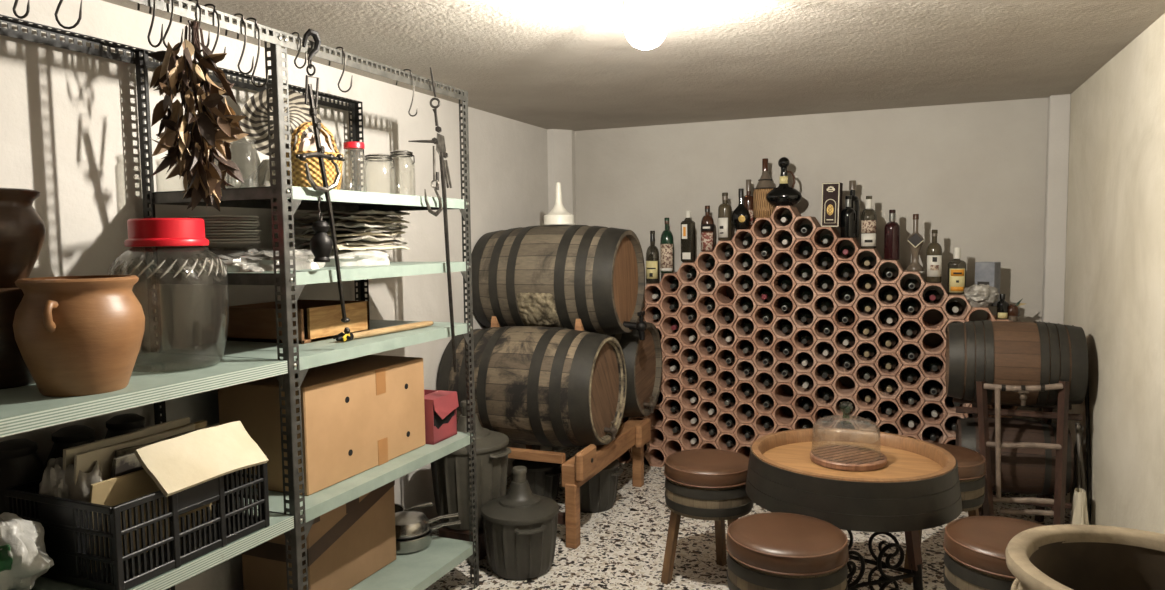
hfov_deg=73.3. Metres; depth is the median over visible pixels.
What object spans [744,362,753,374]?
wine bottle
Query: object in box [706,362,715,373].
wine bottle
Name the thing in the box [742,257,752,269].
wine bottle
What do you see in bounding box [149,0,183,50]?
hook
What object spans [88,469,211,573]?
folder
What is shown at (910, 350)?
wine bottle
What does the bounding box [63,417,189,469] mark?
folder
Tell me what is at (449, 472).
tub
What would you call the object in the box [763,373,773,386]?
wine bottle
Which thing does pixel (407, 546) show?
saucepan
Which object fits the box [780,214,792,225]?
wine bottle
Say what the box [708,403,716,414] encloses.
wine bottle
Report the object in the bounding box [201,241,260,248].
plate
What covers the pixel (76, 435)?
jar
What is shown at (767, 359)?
wine bottle
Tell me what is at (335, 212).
folded newspaper
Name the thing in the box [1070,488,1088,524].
broom
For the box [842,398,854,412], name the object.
wine bottle
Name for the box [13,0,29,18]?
hook
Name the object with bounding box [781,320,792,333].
wine bottle
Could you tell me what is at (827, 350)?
wine bottle
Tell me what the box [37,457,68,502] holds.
packet
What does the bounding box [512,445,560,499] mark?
demijohn
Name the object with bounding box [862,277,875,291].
wine bottle
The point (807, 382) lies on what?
wine bottle
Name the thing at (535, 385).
wine barrel
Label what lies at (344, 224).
folded newspaper
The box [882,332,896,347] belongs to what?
wine bottle
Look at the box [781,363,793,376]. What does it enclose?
wine bottle
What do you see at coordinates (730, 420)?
wine bottle
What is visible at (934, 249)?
liquor bottle
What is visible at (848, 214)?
liquor bottle
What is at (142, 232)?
storage jar
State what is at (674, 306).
wine bottle
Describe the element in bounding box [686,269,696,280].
wine bottle
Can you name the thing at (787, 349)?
wine bottle
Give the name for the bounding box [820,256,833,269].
wine bottle
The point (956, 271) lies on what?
bottle
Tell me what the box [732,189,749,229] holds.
flask
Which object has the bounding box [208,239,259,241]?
plate
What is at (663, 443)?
rack
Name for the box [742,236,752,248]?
wine bottle
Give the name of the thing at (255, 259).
plastic package
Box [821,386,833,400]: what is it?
wine bottle
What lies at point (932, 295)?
wine bottle
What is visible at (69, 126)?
wall
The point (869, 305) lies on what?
wine bottle
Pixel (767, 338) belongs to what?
wine bottle
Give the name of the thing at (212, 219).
plate
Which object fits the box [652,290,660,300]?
wine bottle
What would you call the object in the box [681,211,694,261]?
bottle
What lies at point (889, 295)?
wine bottle
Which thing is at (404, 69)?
hook
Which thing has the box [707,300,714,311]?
wine bottle
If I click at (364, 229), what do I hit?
folded newspaper
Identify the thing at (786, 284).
wine bottle
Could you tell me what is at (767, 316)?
wine bottle
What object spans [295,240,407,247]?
folded newspaper
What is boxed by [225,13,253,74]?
hook
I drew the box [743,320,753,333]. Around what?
wine bottle
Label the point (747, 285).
wine bottle
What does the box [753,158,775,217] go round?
flask
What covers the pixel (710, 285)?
wine bottle
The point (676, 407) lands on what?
wine bottle
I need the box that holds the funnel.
[543,182,574,224]
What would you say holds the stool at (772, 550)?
on the floor
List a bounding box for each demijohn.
[431,400,511,529]
[481,466,558,579]
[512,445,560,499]
[560,456,623,512]
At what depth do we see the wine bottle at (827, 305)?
4.51 m
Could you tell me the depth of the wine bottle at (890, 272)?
4.36 m
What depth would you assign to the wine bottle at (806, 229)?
4.52 m
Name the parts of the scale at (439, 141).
pivot plate, rod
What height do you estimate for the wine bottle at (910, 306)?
0.075 m
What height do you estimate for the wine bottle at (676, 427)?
0.075 m
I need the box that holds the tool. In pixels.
[333,321,433,341]
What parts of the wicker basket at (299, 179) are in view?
handle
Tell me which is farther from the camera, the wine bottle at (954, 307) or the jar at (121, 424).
the wine bottle at (954, 307)
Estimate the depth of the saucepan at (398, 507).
3.37 m
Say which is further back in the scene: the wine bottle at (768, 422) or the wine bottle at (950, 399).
the wine bottle at (768, 422)
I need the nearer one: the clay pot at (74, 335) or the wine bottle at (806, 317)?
the clay pot at (74, 335)
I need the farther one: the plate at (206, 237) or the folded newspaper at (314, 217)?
the folded newspaper at (314, 217)
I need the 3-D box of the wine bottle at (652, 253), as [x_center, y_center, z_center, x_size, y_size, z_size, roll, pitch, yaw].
[0.439,-0.238,4.900,0.084,0.328,0.086,1,4,23]
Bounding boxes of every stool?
[661,449,753,584]
[726,512,848,589]
[903,442,985,583]
[943,516,1044,589]
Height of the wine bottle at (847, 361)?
0.075 m
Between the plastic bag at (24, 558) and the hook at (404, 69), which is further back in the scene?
the hook at (404, 69)
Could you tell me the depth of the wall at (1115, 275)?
3.04 m
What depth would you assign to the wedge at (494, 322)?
4.15 m
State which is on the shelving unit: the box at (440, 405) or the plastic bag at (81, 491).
the box at (440, 405)
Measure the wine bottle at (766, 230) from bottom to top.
0.075 m
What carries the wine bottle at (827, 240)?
in the rack at (663, 443)
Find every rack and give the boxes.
[617,206,1018,466]
[953,381,1081,524]
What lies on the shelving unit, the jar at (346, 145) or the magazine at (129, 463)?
the jar at (346, 145)
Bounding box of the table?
[746,428,961,589]
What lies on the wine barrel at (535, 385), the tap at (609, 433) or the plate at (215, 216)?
the tap at (609, 433)
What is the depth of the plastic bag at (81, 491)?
1.86 m
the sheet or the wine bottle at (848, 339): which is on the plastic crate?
the sheet
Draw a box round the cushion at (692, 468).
[664,449,748,488]
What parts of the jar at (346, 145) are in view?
lid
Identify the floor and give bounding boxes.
[425,446,1070,589]
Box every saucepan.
[395,502,432,511]
[395,511,457,539]
[396,519,460,553]
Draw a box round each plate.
[188,215,258,218]
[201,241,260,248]
[203,218,258,221]
[204,221,259,223]
[204,224,259,226]
[205,227,257,229]
[205,230,260,232]
[205,233,258,235]
[205,236,259,238]
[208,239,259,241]
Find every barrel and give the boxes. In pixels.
[437,326,626,446]
[471,225,646,339]
[608,321,661,417]
[946,316,1087,405]
[956,417,1073,494]
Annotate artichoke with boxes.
[1007,299,1025,317]
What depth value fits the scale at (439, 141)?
2.91 m
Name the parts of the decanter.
handle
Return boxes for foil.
[963,284,998,306]
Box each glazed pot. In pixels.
[0,188,45,286]
[0,286,34,388]
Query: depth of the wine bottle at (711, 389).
4.80 m
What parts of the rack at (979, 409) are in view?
leg, leg, rail, leg, rail, leg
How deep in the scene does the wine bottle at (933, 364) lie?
4.31 m
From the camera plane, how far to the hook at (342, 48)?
2.41 m
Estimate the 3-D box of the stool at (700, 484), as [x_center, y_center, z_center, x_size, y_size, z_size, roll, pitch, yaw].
[0.513,0.931,3.236,0.388,0.523,0.366,-1,4,-4]
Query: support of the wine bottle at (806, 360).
in the rack at (663, 443)
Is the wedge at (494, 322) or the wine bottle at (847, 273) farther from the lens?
the wine bottle at (847, 273)
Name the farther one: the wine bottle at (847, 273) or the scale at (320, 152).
the wine bottle at (847, 273)
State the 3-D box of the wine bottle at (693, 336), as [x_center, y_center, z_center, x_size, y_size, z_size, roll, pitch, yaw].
[0.710,0.257,4.883,0.075,0.075,0.268,1,4,22]
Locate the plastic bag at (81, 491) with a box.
[65,461,109,568]
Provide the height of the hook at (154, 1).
0.148 m
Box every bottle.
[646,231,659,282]
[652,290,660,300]
[653,310,660,320]
[660,218,673,272]
[669,300,678,310]
[670,279,678,290]
[670,360,679,371]
[670,401,680,411]
[671,320,678,331]
[671,340,679,351]
[671,381,679,391]
[672,421,680,432]
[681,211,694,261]
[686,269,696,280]
[687,289,696,301]
[687,350,697,362]
[688,310,696,321]
[688,371,697,382]
[689,330,697,341]
[690,392,697,402]
[690,432,698,443]
[691,413,698,423]
[701,206,713,251]
[705,258,714,269]
[705,320,715,332]
[706,279,714,290]
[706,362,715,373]
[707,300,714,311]
[707,341,715,352]
[707,382,716,393]
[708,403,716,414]
[709,423,716,434]
[718,193,731,240]
[724,247,733,258]
[724,268,733,280]
[724,310,733,322]
[724,393,735,405]
[725,331,734,342]
[725,372,734,384]
[726,352,734,363]
[726,414,735,425]
[726,435,735,446]
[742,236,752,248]
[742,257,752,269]
[742,278,752,290]
[742,299,752,311]
[742,341,753,353]
[743,179,754,228]
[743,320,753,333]
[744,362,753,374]
[744,383,753,395]
[744,425,754,437]
[745,405,754,416]
[761,225,771,237]
[761,246,772,258]
[761,267,772,280]
[761,288,772,301]
[762,310,772,322]
[762,331,772,343]
[762,352,773,365]
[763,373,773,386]
[763,395,773,407]
[763,416,773,428]
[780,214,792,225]
[780,278,792,291]
[781,235,791,247]
[781,299,792,312]
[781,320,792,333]
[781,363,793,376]
[782,257,792,269]
[782,342,792,355]
[800,224,812,236]
[800,309,812,323]
[800,331,812,345]
[800,353,813,366]
[801,246,812,258]
[801,267,812,280]
[801,288,812,301]
[801,375,813,388]
[801,418,813,428]
[802,396,813,409]
[820,234,833,246]
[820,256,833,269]
[820,277,833,290]
[820,299,833,312]
[820,364,833,378]
[820,409,833,421]
[821,320,833,334]
[821,342,833,356]
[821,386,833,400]
[840,195,855,237]
[840,245,854,257]
[840,310,854,324]
[841,267,854,279]
[841,288,854,302]
[841,331,854,346]
[841,354,854,368]
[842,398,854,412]
[842,421,854,428]
[845,180,858,237]
[860,196,876,248]
[860,321,874,335]
[861,255,875,268]
[861,343,875,357]
[861,366,875,379]
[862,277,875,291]
[862,299,875,313]
[862,388,875,402]
[862,411,875,424]
[881,423,895,433]
[882,288,896,302]
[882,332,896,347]
[882,355,896,369]
[882,378,896,392]
[882,401,896,414]
[883,266,896,279]
[883,310,896,325]
[884,210,899,259]
[903,321,916,336]
[903,367,917,382]
[904,299,917,313]
[904,344,917,359]
[904,390,917,404]
[904,413,917,427]
[905,277,918,291]
[907,214,923,270]
[925,288,939,302]
[925,356,940,371]
[925,426,939,440]
[926,230,941,282]
[926,380,940,394]
[926,403,940,416]
[946,416,960,430]
[947,248,965,294]
[947,299,961,314]
[947,396,961,406]
[997,294,1007,318]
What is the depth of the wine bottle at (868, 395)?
4.46 m
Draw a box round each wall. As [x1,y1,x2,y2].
[0,0,551,589]
[575,97,1048,450]
[1064,13,1164,533]
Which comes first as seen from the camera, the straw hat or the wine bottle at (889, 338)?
the straw hat
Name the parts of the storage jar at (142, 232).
lid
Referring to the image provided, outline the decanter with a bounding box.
[766,157,801,206]
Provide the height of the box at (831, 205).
0.247 m
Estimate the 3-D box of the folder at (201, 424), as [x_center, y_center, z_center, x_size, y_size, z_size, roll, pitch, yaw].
[-1.150,0.503,2.071,0.058,0.273,0.361,1,4,21]
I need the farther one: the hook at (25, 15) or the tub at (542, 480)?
the tub at (542, 480)
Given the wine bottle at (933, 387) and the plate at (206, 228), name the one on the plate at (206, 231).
the plate at (206, 228)
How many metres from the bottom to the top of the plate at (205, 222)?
0.021 m
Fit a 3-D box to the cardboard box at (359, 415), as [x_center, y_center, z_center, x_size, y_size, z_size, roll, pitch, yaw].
[-0.895,0.429,2.779,0.361,0.340,0.645,1,4,23]
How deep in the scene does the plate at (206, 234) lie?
2.38 m
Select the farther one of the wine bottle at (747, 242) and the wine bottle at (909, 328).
the wine bottle at (747, 242)
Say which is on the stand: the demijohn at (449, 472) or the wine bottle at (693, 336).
the demijohn at (449, 472)
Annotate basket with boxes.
[286,122,343,189]
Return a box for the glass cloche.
[811,401,880,455]
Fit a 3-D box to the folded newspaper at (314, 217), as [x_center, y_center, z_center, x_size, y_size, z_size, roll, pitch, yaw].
[-0.873,-0.286,2.895,0.291,0.028,0.326,1,4,20]
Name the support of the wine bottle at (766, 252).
in the rack at (663, 443)
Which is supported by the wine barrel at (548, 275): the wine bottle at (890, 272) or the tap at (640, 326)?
the tap at (640, 326)
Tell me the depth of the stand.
3.50 m
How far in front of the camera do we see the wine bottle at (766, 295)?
4.64 m
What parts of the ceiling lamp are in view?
ceiling plate, bulb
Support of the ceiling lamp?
attached to the ceiling
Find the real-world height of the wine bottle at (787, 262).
0.075 m
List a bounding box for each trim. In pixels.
[547,129,575,449]
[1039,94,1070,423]
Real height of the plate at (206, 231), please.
0.021 m
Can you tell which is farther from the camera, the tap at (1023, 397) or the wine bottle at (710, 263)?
the wine bottle at (710, 263)
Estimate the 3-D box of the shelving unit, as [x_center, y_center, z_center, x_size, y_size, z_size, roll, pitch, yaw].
[-1.079,0.266,2.351,0.561,2.013,2.007,1,4,23]
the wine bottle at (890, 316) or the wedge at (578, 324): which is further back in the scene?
the wine bottle at (890, 316)
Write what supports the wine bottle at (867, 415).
in the rack at (663, 443)
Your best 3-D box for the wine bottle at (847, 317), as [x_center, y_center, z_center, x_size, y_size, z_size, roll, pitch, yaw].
[1.532,0.132,4.530,0.075,0.075,0.267,1,5,24]
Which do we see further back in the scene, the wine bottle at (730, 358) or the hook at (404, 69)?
the wine bottle at (730, 358)
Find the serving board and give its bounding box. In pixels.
[810,445,886,470]
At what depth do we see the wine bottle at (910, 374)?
4.35 m
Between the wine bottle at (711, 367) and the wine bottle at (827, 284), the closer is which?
the wine bottle at (827, 284)
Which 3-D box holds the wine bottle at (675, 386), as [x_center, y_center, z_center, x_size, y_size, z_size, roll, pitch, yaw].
[0.611,0.574,4.949,0.075,0.075,0.268,1,4,23]
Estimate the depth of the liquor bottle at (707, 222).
4.72 m
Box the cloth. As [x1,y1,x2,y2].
[298,132,331,151]
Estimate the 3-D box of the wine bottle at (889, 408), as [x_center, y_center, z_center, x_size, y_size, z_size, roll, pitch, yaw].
[1.755,0.642,4.472,0.075,0.075,0.268,1,4,23]
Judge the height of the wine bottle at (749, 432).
0.075 m
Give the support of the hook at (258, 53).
hanging from the shelving unit
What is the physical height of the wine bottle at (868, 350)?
0.075 m
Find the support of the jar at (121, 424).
on the shelving unit
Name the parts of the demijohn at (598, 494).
lid, handle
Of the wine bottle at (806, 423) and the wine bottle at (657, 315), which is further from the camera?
the wine bottle at (657, 315)
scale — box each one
[296,28,349,333]
[408,67,456,371]
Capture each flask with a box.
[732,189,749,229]
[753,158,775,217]
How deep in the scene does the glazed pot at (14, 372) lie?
1.82 m
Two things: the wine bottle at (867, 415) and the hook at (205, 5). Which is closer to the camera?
the hook at (205, 5)
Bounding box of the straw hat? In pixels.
[240,88,320,156]
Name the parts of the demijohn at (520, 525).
lid, handle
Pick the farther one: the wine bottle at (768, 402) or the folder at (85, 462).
the wine bottle at (768, 402)
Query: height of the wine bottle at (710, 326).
0.075 m
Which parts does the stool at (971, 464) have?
leg, leg, leg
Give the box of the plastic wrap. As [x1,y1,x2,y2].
[243,159,286,187]
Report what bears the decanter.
on the rack at (663, 443)
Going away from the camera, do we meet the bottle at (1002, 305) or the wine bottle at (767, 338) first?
the bottle at (1002, 305)
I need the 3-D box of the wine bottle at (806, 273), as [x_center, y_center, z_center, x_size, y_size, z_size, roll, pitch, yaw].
[1.322,-0.123,4.595,0.075,0.075,0.268,1,4,23]
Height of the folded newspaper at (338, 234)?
0.027 m
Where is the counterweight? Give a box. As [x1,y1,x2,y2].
[310,197,332,261]
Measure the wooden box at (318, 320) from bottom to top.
0.115 m
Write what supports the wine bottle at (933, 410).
in the rack at (663, 443)
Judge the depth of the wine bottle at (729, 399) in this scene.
4.75 m
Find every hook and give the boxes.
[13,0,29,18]
[55,0,81,28]
[137,0,162,47]
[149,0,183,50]
[179,0,209,51]
[194,4,225,60]
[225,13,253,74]
[237,17,267,87]
[289,32,306,68]
[328,46,352,92]
[396,69,417,116]
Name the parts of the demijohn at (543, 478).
lid, handle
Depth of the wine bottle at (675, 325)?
4.85 m
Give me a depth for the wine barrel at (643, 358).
4.48 m
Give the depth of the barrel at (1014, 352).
3.49 m
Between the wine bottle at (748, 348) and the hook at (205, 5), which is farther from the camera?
the wine bottle at (748, 348)
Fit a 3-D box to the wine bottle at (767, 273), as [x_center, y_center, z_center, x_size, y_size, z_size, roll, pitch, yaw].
[1.115,-0.124,4.691,0.075,0.075,0.268,1,5,23]
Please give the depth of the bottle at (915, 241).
4.28 m
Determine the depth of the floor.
3.56 m
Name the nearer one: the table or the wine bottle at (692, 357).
the table
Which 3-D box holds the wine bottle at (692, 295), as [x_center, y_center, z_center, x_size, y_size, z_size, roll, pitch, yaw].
[0.700,0.002,4.864,0.075,0.075,0.268,1,4,23]
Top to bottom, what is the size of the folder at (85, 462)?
0.280 m
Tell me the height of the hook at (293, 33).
0.106 m
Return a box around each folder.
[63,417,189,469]
[74,423,194,485]
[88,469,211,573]
[110,420,206,445]
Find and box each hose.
[1070,421,1085,516]
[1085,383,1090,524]
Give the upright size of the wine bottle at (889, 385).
0.075 m
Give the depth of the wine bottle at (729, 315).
4.72 m
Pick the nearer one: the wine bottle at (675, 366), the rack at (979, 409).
the rack at (979, 409)
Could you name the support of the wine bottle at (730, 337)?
in the rack at (663, 443)
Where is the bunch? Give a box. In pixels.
[147,20,248,210]
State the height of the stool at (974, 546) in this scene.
0.523 m
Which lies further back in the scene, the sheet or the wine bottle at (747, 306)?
the wine bottle at (747, 306)
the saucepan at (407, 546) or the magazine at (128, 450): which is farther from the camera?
the saucepan at (407, 546)
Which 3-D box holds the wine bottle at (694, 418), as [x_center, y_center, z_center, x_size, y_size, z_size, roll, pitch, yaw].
[0.725,0.766,4.917,0.075,0.075,0.268,1,4,22]
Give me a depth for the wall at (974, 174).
4.56 m
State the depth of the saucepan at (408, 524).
3.16 m
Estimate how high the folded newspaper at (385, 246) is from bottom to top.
0.030 m
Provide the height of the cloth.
0.127 m
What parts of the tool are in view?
handle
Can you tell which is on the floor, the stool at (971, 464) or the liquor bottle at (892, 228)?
the stool at (971, 464)
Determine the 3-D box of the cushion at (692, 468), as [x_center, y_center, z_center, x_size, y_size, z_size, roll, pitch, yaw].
[0.521,0.707,3.220,0.366,0.074,0.366,-1,4,-4]
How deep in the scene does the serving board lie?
2.84 m
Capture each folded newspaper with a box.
[288,215,402,220]
[289,222,407,228]
[289,231,404,237]
[289,235,404,242]
[294,219,408,223]
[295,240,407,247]
[296,244,409,249]
[297,210,409,215]
[298,227,402,235]
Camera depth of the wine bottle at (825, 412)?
4.54 m
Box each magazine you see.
[111,453,215,518]
[114,424,218,457]
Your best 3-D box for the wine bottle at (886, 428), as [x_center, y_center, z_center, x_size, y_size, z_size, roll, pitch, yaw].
[1.745,0.770,4.470,0.075,0.075,0.268,1,5,24]
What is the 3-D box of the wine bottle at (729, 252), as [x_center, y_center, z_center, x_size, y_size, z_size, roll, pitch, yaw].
[0.908,-0.253,4.769,0.075,0.075,0.268,1,4,22]
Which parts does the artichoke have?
bulb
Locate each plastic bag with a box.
[0,512,53,589]
[65,461,109,568]
[324,250,389,266]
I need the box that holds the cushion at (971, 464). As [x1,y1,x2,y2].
[928,442,985,480]
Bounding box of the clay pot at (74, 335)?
[13,275,144,396]
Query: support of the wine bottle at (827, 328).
in the rack at (663, 443)
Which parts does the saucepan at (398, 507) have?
handle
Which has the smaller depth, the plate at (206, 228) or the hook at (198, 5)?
the hook at (198, 5)
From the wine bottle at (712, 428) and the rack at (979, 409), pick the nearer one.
the rack at (979, 409)
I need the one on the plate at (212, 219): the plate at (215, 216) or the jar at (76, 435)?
the plate at (215, 216)
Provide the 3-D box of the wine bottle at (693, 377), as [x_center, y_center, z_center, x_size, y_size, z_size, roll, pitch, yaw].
[0.710,0.511,4.907,0.075,0.075,0.268,1,5,24]
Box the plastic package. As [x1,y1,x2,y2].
[181,247,325,271]
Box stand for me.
[436,522,486,560]
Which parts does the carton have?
printed panel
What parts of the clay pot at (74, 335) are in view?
handle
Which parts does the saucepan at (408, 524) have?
handle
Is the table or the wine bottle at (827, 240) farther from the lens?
the wine bottle at (827, 240)
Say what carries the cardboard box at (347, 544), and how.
on the shelving unit
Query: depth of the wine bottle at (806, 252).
4.53 m
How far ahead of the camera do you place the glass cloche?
2.93 m
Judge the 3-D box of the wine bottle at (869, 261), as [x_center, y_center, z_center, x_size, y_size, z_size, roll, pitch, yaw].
[1.629,-0.186,4.464,0.075,0.075,0.268,1,4,23]
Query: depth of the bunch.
1.89 m
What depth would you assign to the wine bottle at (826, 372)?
4.53 m
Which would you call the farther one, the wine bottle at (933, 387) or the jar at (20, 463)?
the wine bottle at (933, 387)
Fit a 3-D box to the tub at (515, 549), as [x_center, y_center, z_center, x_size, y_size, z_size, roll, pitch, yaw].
[-0.267,1.061,3.392,0.324,0.255,0.331,-4,5,-39]
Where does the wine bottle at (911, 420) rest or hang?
in the rack at (663, 443)
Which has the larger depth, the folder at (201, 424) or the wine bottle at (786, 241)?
the wine bottle at (786, 241)
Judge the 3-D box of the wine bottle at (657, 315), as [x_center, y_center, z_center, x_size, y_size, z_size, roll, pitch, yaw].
[0.499,0.128,4.963,0.075,0.075,0.268,1,4,22]
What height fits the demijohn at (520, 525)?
0.446 m
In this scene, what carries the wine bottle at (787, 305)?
in the rack at (663, 443)
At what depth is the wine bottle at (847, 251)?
4.44 m
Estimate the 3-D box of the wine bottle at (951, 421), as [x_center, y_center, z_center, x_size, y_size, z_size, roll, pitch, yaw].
[2.059,0.707,4.337,0.075,0.075,0.268,1,4,23]
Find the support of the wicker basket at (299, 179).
on the shelving unit
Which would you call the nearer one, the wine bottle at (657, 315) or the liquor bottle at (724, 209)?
the liquor bottle at (724, 209)
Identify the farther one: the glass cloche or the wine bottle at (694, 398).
the wine bottle at (694, 398)
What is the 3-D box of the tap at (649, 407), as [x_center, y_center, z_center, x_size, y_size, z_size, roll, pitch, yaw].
[0.366,0.631,4.523,0.107,0.094,0.047,1,4,23]
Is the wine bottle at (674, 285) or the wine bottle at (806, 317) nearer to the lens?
the wine bottle at (806, 317)
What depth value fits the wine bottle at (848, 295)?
4.46 m
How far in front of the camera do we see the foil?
4.11 m
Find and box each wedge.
[491,316,499,326]
[575,319,583,330]
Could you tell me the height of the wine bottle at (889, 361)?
0.075 m
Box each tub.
[431,446,507,529]
[482,514,557,579]
[526,466,559,499]
[580,468,618,512]
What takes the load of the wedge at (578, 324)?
on the wine barrel at (535, 385)
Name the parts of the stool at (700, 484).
leg, leg, leg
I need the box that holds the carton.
[975,262,1000,305]
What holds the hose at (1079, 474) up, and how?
attached to the wall at (1115, 275)
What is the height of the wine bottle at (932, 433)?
0.075 m
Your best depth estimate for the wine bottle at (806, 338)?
4.57 m
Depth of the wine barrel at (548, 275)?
4.08 m
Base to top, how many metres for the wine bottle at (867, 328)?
0.075 m
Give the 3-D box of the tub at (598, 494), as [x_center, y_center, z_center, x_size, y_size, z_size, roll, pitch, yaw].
[0.049,1.016,4.175,0.293,0.225,0.293,0,4,5]
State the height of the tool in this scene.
0.034 m
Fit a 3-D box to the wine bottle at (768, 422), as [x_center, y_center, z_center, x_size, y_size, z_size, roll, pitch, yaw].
[1.139,0.766,4.752,0.075,0.075,0.268,1,4,23]
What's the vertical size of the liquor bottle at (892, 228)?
0.278 m
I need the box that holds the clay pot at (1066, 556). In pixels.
[1005,524,1164,589]
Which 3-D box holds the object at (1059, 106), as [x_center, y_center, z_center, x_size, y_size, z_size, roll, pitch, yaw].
[2.541,0.015,4.223,0.095,2.147,0.075,1,4,23]
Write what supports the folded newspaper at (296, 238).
on the folded newspaper at (359, 242)
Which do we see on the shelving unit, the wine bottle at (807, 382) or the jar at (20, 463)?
the jar at (20, 463)
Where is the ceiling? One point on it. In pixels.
(573, 65)
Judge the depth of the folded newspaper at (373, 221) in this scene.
2.84 m
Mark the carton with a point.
(986, 273)
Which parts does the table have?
leg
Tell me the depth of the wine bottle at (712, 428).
4.81 m
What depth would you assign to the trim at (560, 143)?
5.19 m
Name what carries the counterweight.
hanging from the scale at (320, 152)
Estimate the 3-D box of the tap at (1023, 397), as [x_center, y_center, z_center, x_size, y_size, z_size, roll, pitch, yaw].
[1.929,0.447,3.429,0.040,0.066,0.083,1,4,23]
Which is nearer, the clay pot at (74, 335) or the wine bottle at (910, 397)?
the clay pot at (74, 335)
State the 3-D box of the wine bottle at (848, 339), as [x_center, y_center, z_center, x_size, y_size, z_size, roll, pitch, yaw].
[1.534,0.260,4.526,0.075,0.075,0.268,1,5,24]
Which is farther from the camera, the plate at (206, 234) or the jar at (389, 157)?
the jar at (389, 157)
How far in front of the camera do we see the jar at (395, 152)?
2.94 m
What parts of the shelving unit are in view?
post, rail, shelf panel, post, rail, shelf panel, post, post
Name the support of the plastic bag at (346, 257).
on the shelving unit
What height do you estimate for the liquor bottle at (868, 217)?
0.295 m
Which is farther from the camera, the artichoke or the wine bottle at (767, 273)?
the wine bottle at (767, 273)
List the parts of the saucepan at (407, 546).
handle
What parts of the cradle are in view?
leg, rail, leg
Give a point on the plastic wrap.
(268, 159)
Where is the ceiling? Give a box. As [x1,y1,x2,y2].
[102,0,1164,130]
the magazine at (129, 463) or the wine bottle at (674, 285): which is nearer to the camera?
the magazine at (129, 463)
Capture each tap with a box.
[604,420,616,439]
[623,311,646,339]
[643,396,654,412]
[1018,390,1028,405]
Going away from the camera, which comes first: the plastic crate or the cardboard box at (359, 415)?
the plastic crate
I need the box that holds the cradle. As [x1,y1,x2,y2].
[440,418,650,548]
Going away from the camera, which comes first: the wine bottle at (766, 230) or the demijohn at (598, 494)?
the demijohn at (598, 494)
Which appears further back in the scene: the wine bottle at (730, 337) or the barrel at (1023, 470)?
the wine bottle at (730, 337)
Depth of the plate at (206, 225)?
2.38 m
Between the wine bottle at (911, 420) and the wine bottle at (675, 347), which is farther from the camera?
the wine bottle at (675, 347)
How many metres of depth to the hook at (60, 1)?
1.62 m
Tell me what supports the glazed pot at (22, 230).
on the glazed pot at (14, 372)
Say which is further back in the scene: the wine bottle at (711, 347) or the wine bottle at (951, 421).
the wine bottle at (711, 347)
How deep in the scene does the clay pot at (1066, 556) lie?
1.85 m
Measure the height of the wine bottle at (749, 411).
0.075 m
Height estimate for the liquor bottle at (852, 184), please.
0.325 m
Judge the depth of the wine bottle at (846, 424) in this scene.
4.50 m
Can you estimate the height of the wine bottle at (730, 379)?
0.075 m
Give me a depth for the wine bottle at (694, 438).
4.85 m
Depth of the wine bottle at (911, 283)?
4.33 m
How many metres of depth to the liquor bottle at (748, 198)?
4.68 m
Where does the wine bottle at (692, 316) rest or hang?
in the rack at (663, 443)
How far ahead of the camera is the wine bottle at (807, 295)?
4.55 m
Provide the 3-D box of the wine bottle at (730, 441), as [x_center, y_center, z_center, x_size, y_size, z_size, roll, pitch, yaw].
[0.930,0.893,4.845,0.075,0.075,0.268,1,4,22]
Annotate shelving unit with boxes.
[0,0,478,589]
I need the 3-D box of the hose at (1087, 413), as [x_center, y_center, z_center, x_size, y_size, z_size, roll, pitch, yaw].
[2.275,0.740,3.524,0.023,0.795,0.206,1,5,24]
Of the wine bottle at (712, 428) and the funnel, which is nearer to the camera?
the funnel
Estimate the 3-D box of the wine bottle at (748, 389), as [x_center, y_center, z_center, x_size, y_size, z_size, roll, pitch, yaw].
[1.026,0.576,4.770,0.075,0.075,0.268,1,4,23]
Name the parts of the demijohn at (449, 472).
lid, handle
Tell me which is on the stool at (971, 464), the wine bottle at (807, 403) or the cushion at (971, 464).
the cushion at (971, 464)
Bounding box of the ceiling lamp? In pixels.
[622,0,667,49]
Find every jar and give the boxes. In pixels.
[0,439,45,514]
[45,425,94,466]
[104,413,144,438]
[107,218,228,372]
[343,142,366,184]
[362,154,395,181]
[389,150,415,191]
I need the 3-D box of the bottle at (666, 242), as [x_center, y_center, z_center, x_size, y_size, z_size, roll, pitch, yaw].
[0.524,-0.308,4.857,0.082,0.342,0.084,1,4,23]
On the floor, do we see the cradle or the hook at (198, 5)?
the cradle
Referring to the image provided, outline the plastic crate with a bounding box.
[4,455,269,589]
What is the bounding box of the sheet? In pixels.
[134,421,267,496]
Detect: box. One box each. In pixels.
[218,355,425,495]
[221,299,369,343]
[241,480,395,589]
[424,389,458,444]
[821,182,842,226]
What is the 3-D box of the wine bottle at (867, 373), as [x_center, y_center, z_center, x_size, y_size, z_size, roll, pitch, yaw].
[1.646,0.450,4.507,0.075,0.075,0.268,1,5,24]
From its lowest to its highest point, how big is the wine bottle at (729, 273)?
0.075 m
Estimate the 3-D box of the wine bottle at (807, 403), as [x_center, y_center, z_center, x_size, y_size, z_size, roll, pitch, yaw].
[1.341,0.640,4.647,0.075,0.075,0.268,1,4,22]

